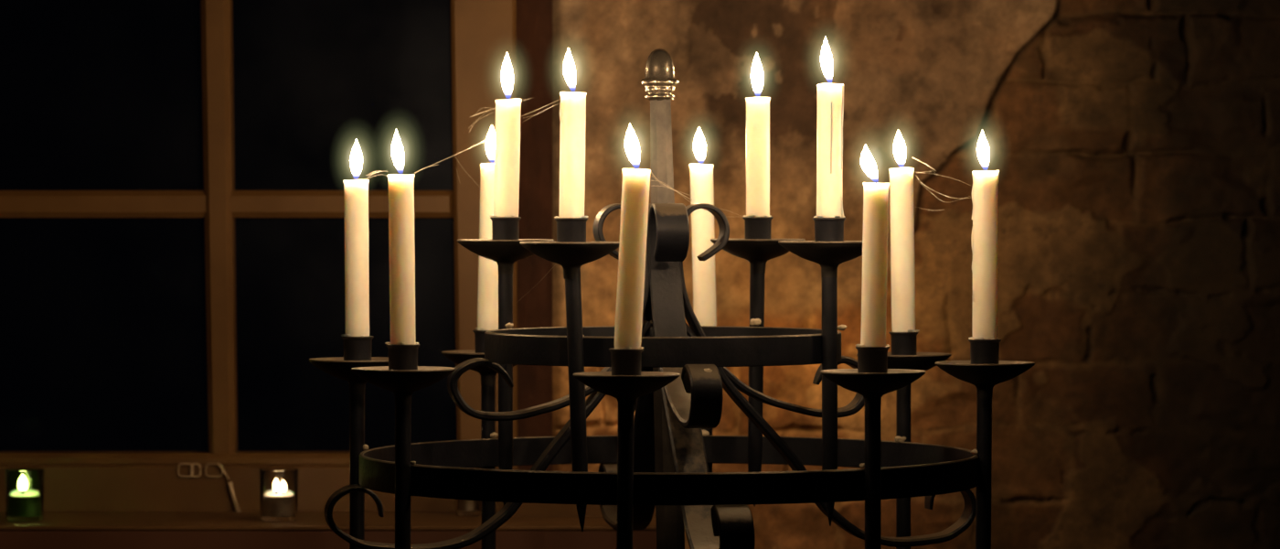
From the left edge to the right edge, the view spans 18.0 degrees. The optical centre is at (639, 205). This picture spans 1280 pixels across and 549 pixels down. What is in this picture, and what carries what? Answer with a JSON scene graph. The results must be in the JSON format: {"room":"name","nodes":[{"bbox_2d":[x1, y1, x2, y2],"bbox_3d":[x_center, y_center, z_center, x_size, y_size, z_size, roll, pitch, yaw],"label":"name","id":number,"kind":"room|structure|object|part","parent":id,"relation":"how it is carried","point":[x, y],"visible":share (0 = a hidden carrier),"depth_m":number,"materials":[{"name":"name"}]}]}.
{"room":"candlelit old room","nodes":[
{"label":"candlelit old room","id":0,"kind":"room"},
{"bbox_2d":[515,0,552,470],"bbox_3d":[-0.112,-0.450,4.242,0.004,2.100,0.074,0,0,-36],"label":"window frame","id":1,"kind":"structure","parent":0,"point":[534,17],"depth_m":4.24,"materials":[{"name":"red paint"}]},
{"bbox_2d":[552,0,1279,548],"bbox_3d":[1.554,0.000,4.201,3.291,3.000,0.022,0,0,0],"label":"wall","id":2,"kind":"structure","parent":0,"point":[1134,145],"depth_m":4.20,"materials":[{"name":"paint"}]},
{"bbox_3d":[0.300,1.550,1.500,5.800,0.100,5.800,0,0,0],"label":"floor","id":3,"kind":"structure","parent":0,"visible":0},
{"bbox_2d":[309,48,1034,548],"bbox_3d":[0.017,0.676,3.604,0.626,1.631,0.608,0,0,31],"label":"candelabra","id":4,"kind":"object","parent":3,"relation":"on","point":[661,456],"visible":0.98,"depth_m":3.52,"materials":[{"name":"metal"}]},
{"bbox_2d":[341,139,369,336],"bbox_3d":[-0.255,0.026,3.639,0.052,0.216,0.052,0,0,0],"label":"taper candle","id":5,"kind":"object","parent":4,"relation":"on","point":[357,272],"visible":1,"depth_m":3.63,"materials":[{"name":"beige wax"}]},
{"bbox_3d":[-0.255,0.302,3.639,0.014,0.317,0.013,0,0,0],"label":"post","id":6,"kind":"part","parent":4,"relation":"part of","materials":[{"name":"metal"}]},
{"bbox_2d":[341,335,373,360],"bbox_3d":[-0.254,0.131,3.639,0.029,0.028,0.028,0,0,0],"label":"socket","id":7,"kind":"object","parent":4,"relation":"attached to","point":[355,347],"depth_m":3.63,"materials":[{"name":"metal"}]},
{"bbox_2d":[384,128,418,344],"bbox_3d":[-0.205,0.024,3.431,0.052,0.221,0.052,0,0,0],"label":"taper candle","id":8,"kind":"object","parent":4,"relation":"on","point":[401,249],"visible":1,"depth_m":3.42,"materials":[{"name":"beige wax"}]},
{"bbox_2d":[416,143,480,188],"bbox_3d":[-0.176,-0.039,3.628,0.014,0.045,0.397,0,0,6],"label":"cobweb","id":9,"kind":"object","parent":8,"relation":"attached to","point":[477,144],"visible":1,"depth_m":3.69,"materials":[{"name":"fabric"}]},
{"bbox_3d":[-0.201,0.302,3.431,0.014,0.317,0.013,0,0,0],"label":"post","id":10,"kind":"part","parent":4,"relation":"part of","materials":[{"name":"metal"}]},
{"bbox_2d":[385,343,420,370],"bbox_3d":[-0.201,0.131,3.431,0.029,0.028,0.028,0,0,0],"label":"socket","id":11,"kind":"object","parent":4,"relation":"attached to","point":[400,357],"depth_m":3.42,"materials":[{"name":"metal"}]},
{"bbox_2d":[472,329,487,352],"bbox_3d":[-0.144,0.131,3.825,0.029,0.028,0.028,0,0,0],"label":"socket","id":12,"kind":"object","parent":4,"relation":"attached to","point":[479,335],"depth_m":3.82,"materials":[{"name":"metal"}]},
{"bbox_2d":[475,126,498,330],"bbox_3d":[-0.140,0.018,3.825,0.052,0.233,0.052,0,0,0],"label":"taper candle","id":13,"kind":"object","parent":4,"relation":"on","point":[487,299],"visible":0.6,"depth_m":3.81,"materials":[{"name":"beige wax"}]},
{"bbox_3d":[-0.134,0.152,3.572,0.289,0.308,0.030,0,0,-10],"label":"arm","id":14,"kind":"part","parent":4,"relation":"part of","materials":[{"name":"metal"}]},
{"bbox_3d":[-0.143,0.302,3.825,0.014,0.317,0.013,0,0,0],"label":"post","id":15,"kind":"part","parent":4,"relation":"part of","materials":[{"name":"metal"}]},
{"bbox_2d":[489,52,521,217],"bbox_3d":[-0.120,-0.066,3.679,0.052,0.186,0.052,0,0,0],"label":"taper candle","id":16,"kind":"object","parent":4,"relation":"on","point":[507,112],"visible":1,"depth_m":3.67,"materials":[{"name":"beige wax"}]},
{"bbox_3d":[-0.122,0.157,3.679,0.014,0.242,0.013,0,0,0],"label":"post","id":17,"kind":"part","parent":4,"relation":"part of","materials":[{"name":"metal"}]},
{"bbox_2d":[490,216,521,239],"bbox_3d":[-0.122,0.024,3.679,0.028,0.028,0.029,0,0,0],"label":"socket","id":18,"kind":"object","parent":4,"relation":"attached to","point":[503,228],"depth_m":3.67,"materials":[{"name":"metal"}]},
{"bbox_2d":[468,97,558,301],"bbox_3d":[-0.090,-0.005,3.576,0.056,0.185,0.243,0,0,-23],"label":"cobweb","id":19,"kind":"object","parent":4,"relation":"attached to","point":[529,98],"visible":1,"depth_m":3.67,"materials":[{"name":"fabric"}]},
{"bbox_3d":[-0.080,0.146,3.581,0.182,0.088,0.055,0,0,0],"label":"arm","id":20,"kind":"part","parent":4,"relation":"part of","materials":[{"name":"metal"}]},
{"bbox_2d":[554,48,588,217],"bbox_3d":[-0.059,-0.064,3.454,0.052,0.184,0.052,0,0,0],"label":"taper candle","id":21,"kind":"object","parent":4,"relation":"on","point":[572,105],"visible":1,"depth_m":3.44,"materials":[{"name":"beige wax"}]},
{"bbox_2d":[554,217,587,242],"bbox_3d":[-0.059,0.024,3.454,0.029,0.028,0.028,0,0,0],"label":"socket","id":22,"kind":"object","parent":4,"relation":"attached to","point":[569,229],"depth_m":3.44,"materials":[{"name":"metal"}]},
{"bbox_3d":[-0.055,0.157,3.454,0.021,0.242,0.013,0,0,0],"label":"post","id":23,"kind":"part","parent":4,"relation":"part of","materials":[{"name":"metal"}]},
{"bbox_3d":[-0.013,0.302,3.321,0.016,0.317,0.013,0,0,0],"label":"post","id":24,"kind":"part","parent":4,"relation":"part of","materials":[{"name":"metal"}]},
{"bbox_2d":[608,348,643,375],"bbox_3d":[-0.011,0.131,3.321,0.028,0.028,0.028,0,0,0],"label":"socket","id":25,"kind":"object","parent":4,"relation":"attached to","point":[624,362],"depth_m":3.31,"materials":[{"name":"metal"}]},
{"bbox_3d":[-0.004,0.152,3.757,0.073,0.308,0.296,0,0,0],"label":"arm","id":26,"kind":"part","parent":4,"relation":"part of","materials":[{"name":"metal"}]},
{"bbox_2d":[614,124,650,349],"bbox_3d":[-0.005,0.023,3.321,0.052,0.224,0.052,0,0,0],"label":"taper candle","id":27,"kind":"object","parent":4,"relation":"on","point":[635,182],"visible":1,"depth_m":3.31,"materials":[{"name":"beige wax"}]},
{"bbox_2d":[650,171,692,202],"bbox_3d":[0.028,-0.016,3.486,0.008,0.025,0.331,0,0,5],"label":"cobweb","id":28,"kind":"object","parent":27,"relation":"attached to","point":[651,172],"visible":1,"depth_m":3.45,"materials":[{"name":"fabric"}]},
{"bbox_3d":[0.041,0.146,3.498,0.029,0.088,0.183,0,0,-10],"label":"arm","id":29,"kind":"part","parent":4,"relation":"part of","materials":[{"name":"metal"}]},
{"bbox_3d":[0.051,0.152,3.443,0.087,0.308,0.296,0,0,0],"label":"arm","id":30,"kind":"part","parent":4,"relation":"part of","materials":[{"name":"metal"}]},
{"bbox_2d":[689,127,716,325],"bbox_3d":[0.058,0.018,3.879,0.052,0.232,0.052,0,0,0],"label":"taper candle","id":31,"kind":"object","parent":4,"relation":"on","point":[701,176],"visible":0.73,"depth_m":3.87,"materials":[{"name":"beige wax"}]},
{"bbox_3d":[0.063,0.302,3.879,0.014,0.317,0.013,0,0,0],"label":"post","id":32,"kind":"part","parent":4,"relation":"part of","materials":[{"name":"metal"}]},
{"bbox_3d":[0.108,0.157,3.746,0.016,0.242,0.013,0,0,0],"label":"post","id":33,"kind":"part","parent":4,"relation":"part of","materials":[{"name":"metal"}]},
{"bbox_2d":[743,52,771,216],"bbox_3d":[0.109,-0.067,3.746,0.052,0.189,0.052,0,0,0],"label":"taper candle","id":34,"kind":"object","parent":4,"relation":"on","point":[757,108],"visible":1,"depth_m":3.74,"materials":[{"name":"beige wax"}]},
{"bbox_2d":[742,216,773,239],"bbox_3d":[0.109,0.024,3.746,0.029,0.028,0.028,0,0,0],"label":"socket","id":35,"kind":"object","parent":4,"relation":"attached to","point":[755,228],"depth_m":3.74,"materials":[{"name":"metal"}]},
{"bbox_3d":[0.120,0.146,3.617,0.176,0.088,0.027,0,0,-10],"label":"arm","id":36,"kind":"part","parent":4,"relation":"part of","materials":[{"name":"metal"}]},
{"bbox_3d":[0.166,0.152,3.625,0.275,0.308,0.074,0,0,0],"label":"arm","id":37,"kind":"part","parent":4,"relation":"part of","materials":[{"name":"metal"}]},
{"bbox_2d":[813,37,844,217],"bbox_3d":[0.164,-0.070,3.521,0.052,0.194,0.052,0,0,0],"label":"taper candle","id":38,"kind":"object","parent":4,"relation":"on","point":[830,96],"visible":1,"depth_m":3.51,"materials":[{"name":"beige wax"}]},
{"bbox_2d":[812,217,845,241],"bbox_3d":[0.165,0.024,3.521,0.029,0.028,0.028,0,0,0],"label":"socket","id":39,"kind":"object","parent":4,"relation":"attached to","point":[826,229],"depth_m":3.51,"materials":[{"name":"metal"}]},
{"bbox_3d":[0.165,0.157,3.521,0.014,0.242,0.013,0,0,0],"label":"post","id":40,"kind":"part","parent":4,"relation":"part of","materials":[{"name":"metal"}]},
{"bbox_2d":[855,345,889,373],"bbox_3d":[0.194,0.131,3.375,0.029,0.028,0.028,0,0,0],"label":"socket","id":41,"kind":"object","parent":4,"relation":"attached to","point":[870,359],"depth_m":3.36,"materials":[{"name":"metal"}]},
{"bbox_2d":[855,145,890,346],"bbox_3d":[0.193,0.030,3.375,0.052,0.210,0.052,0,0,0],"label":"taper candle","id":42,"kind":"object","parent":4,"relation":"on","point":[875,195],"visible":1,"depth_m":3.37,"materials":[{"name":"beige wax"}]},
{"bbox_3d":[0.195,0.302,3.375,0.014,0.317,0.013,0,0,0],"label":"post","id":43,"kind":"part","parent":4,"relation":"part of","materials":[{"name":"metal"}]},
{"bbox_3d":[0.246,0.302,3.769,0.014,0.317,0.013,0,0,0],"label":"post","id":44,"kind":"part","parent":4,"relation":"part of","materials":[{"name":"metal"}]},
{"bbox_2d":[888,330,918,354],"bbox_3d":[0.246,0.131,3.769,0.028,0.028,0.029,0,0,0],"label":"socket","id":45,"kind":"object","parent":4,"relation":"attached to","point":[901,343],"depth_m":3.76,"materials":[{"name":"metal"}]},
{"bbox_2d":[889,129,919,331],"bbox_3d":[0.242,0.021,3.769,0.052,0.228,0.052,0,0,0],"label":"taper candle","id":46,"kind":"object","parent":4,"relation":"on","point":[901,178],"visible":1,"depth_m":3.76,"materials":[{"name":"beige wax"}]},
{"bbox_2d":[968,129,999,339],"bbox_3d":[0.303,0.023,3.561,0.052,0.224,0.052,0,0,0],"label":"taper candle","id":47,"kind":"object","parent":4,"relation":"on","point":[985,189],"visible":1,"depth_m":3.55,"materials":[{"name":"beige wax"}]},
{"bbox_2d":[915,159,970,210],"bbox_3d":[0.273,-0.021,3.660,0.023,0.050,0.222,0,0,-5],"label":"cobweb","id":48,"kind":"object","parent":47,"relation":"attached to","point":[917,159],"visible":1,"depth_m":3.66,"materials":[{"name":"fabric"}]},
{"bbox_3d":[0.303,0.302,3.561,0.016,0.317,0.013,0,0,0],"label":"post","id":49,"kind":"part","parent":4,"relation":"part of","materials":[{"name":"metal"}]},
{"bbox_2d":[968,338,1001,363],"bbox_3d":[0.304,0.131,3.561,0.029,0.028,0.028,0,0,0],"label":"socket","id":50,"kind":"object","parent":4,"relation":"attached to","point":[982,351],"depth_m":3.55,"materials":[{"name":"metal"}]},
{"bbox_3d":[-1.345,0.000,4.301,2.511,3.000,0.199,0,0,0],"label":"wall","id":51,"kind":"structure","parent":0,"visible":0},
{"bbox_2d":[0,0,517,511],"bbox_3d":[-0.449,-0.140,4.279,0.641,0.926,0.062,0,0,0],"label":"window","id":52,"kind":"structure","parent":51,"relation":"in","point":[483,31],"depth_m":4.27,"materials":[{"name":"beige paint"}]},
{"bbox_2d":[0,464,655,516],"bbox_3d":[-0.375,0.302,4.253,0.830,0.059,0.134,0,0,0],"label":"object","id":53,"kind":"structure","parent":51,"relation":"attached to","point":[67,487],"depth_m":4.26,"materials":[{"name":"brown wood"}]},
{"bbox_2d":[0,530,656,548],"bbox_3d":[-0.392,0.404,4.191,0.836,0.155,0.259,0,0,0],"label":"trim","id":54,"kind":"structure","parent":51,"relation":"attached to","point":[8,538],"depth_m":4.06,"materials":[{"name":"brown wood"}]},
{"bbox_2d":[0,511,656,530],"bbox_3d":[-0.389,0.324,4.190,0.842,0.005,0.260,0,0,0],"label":"windowsill","id":55,"kind":"structure","parent":51,"relation":"attached to","point":[52,520],"depth_m":4.10,"materials":[{"name":"brown wood"}]},
{"bbox_2d":[4,468,44,522],"bbox_3d":[-0.628,0.295,4.125,0.040,0.052,0.040,0,0,0],"label":"glass votive","id":56,"kind":"object","parent":55,"relation":"on","point":[24,486],"visible":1,"depth_m":4.11,"materials":[{"name":"green glass"}]},
{"bbox_2d":[258,468,298,522],"bbox_3d":[-0.369,0.295,4.125,0.040,0.052,0.040,0,0,0],"label":"glass votive","id":57,"kind":"object","parent":55,"relation":"on","point":[278,486],"visible":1,"depth_m":4.11,"materials":[{"name":"white"}]},
{"bbox_2d":[455,467,480,515],"bbox_3d":[-0.179,0.295,4.200,0.028,0.052,0.028,0,0,0],"label":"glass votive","id":58,"kind":"object","parent":55,"relation":"on","point":[463,506],"visible":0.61,"depth_m":4.19,"materials":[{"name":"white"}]}
]}

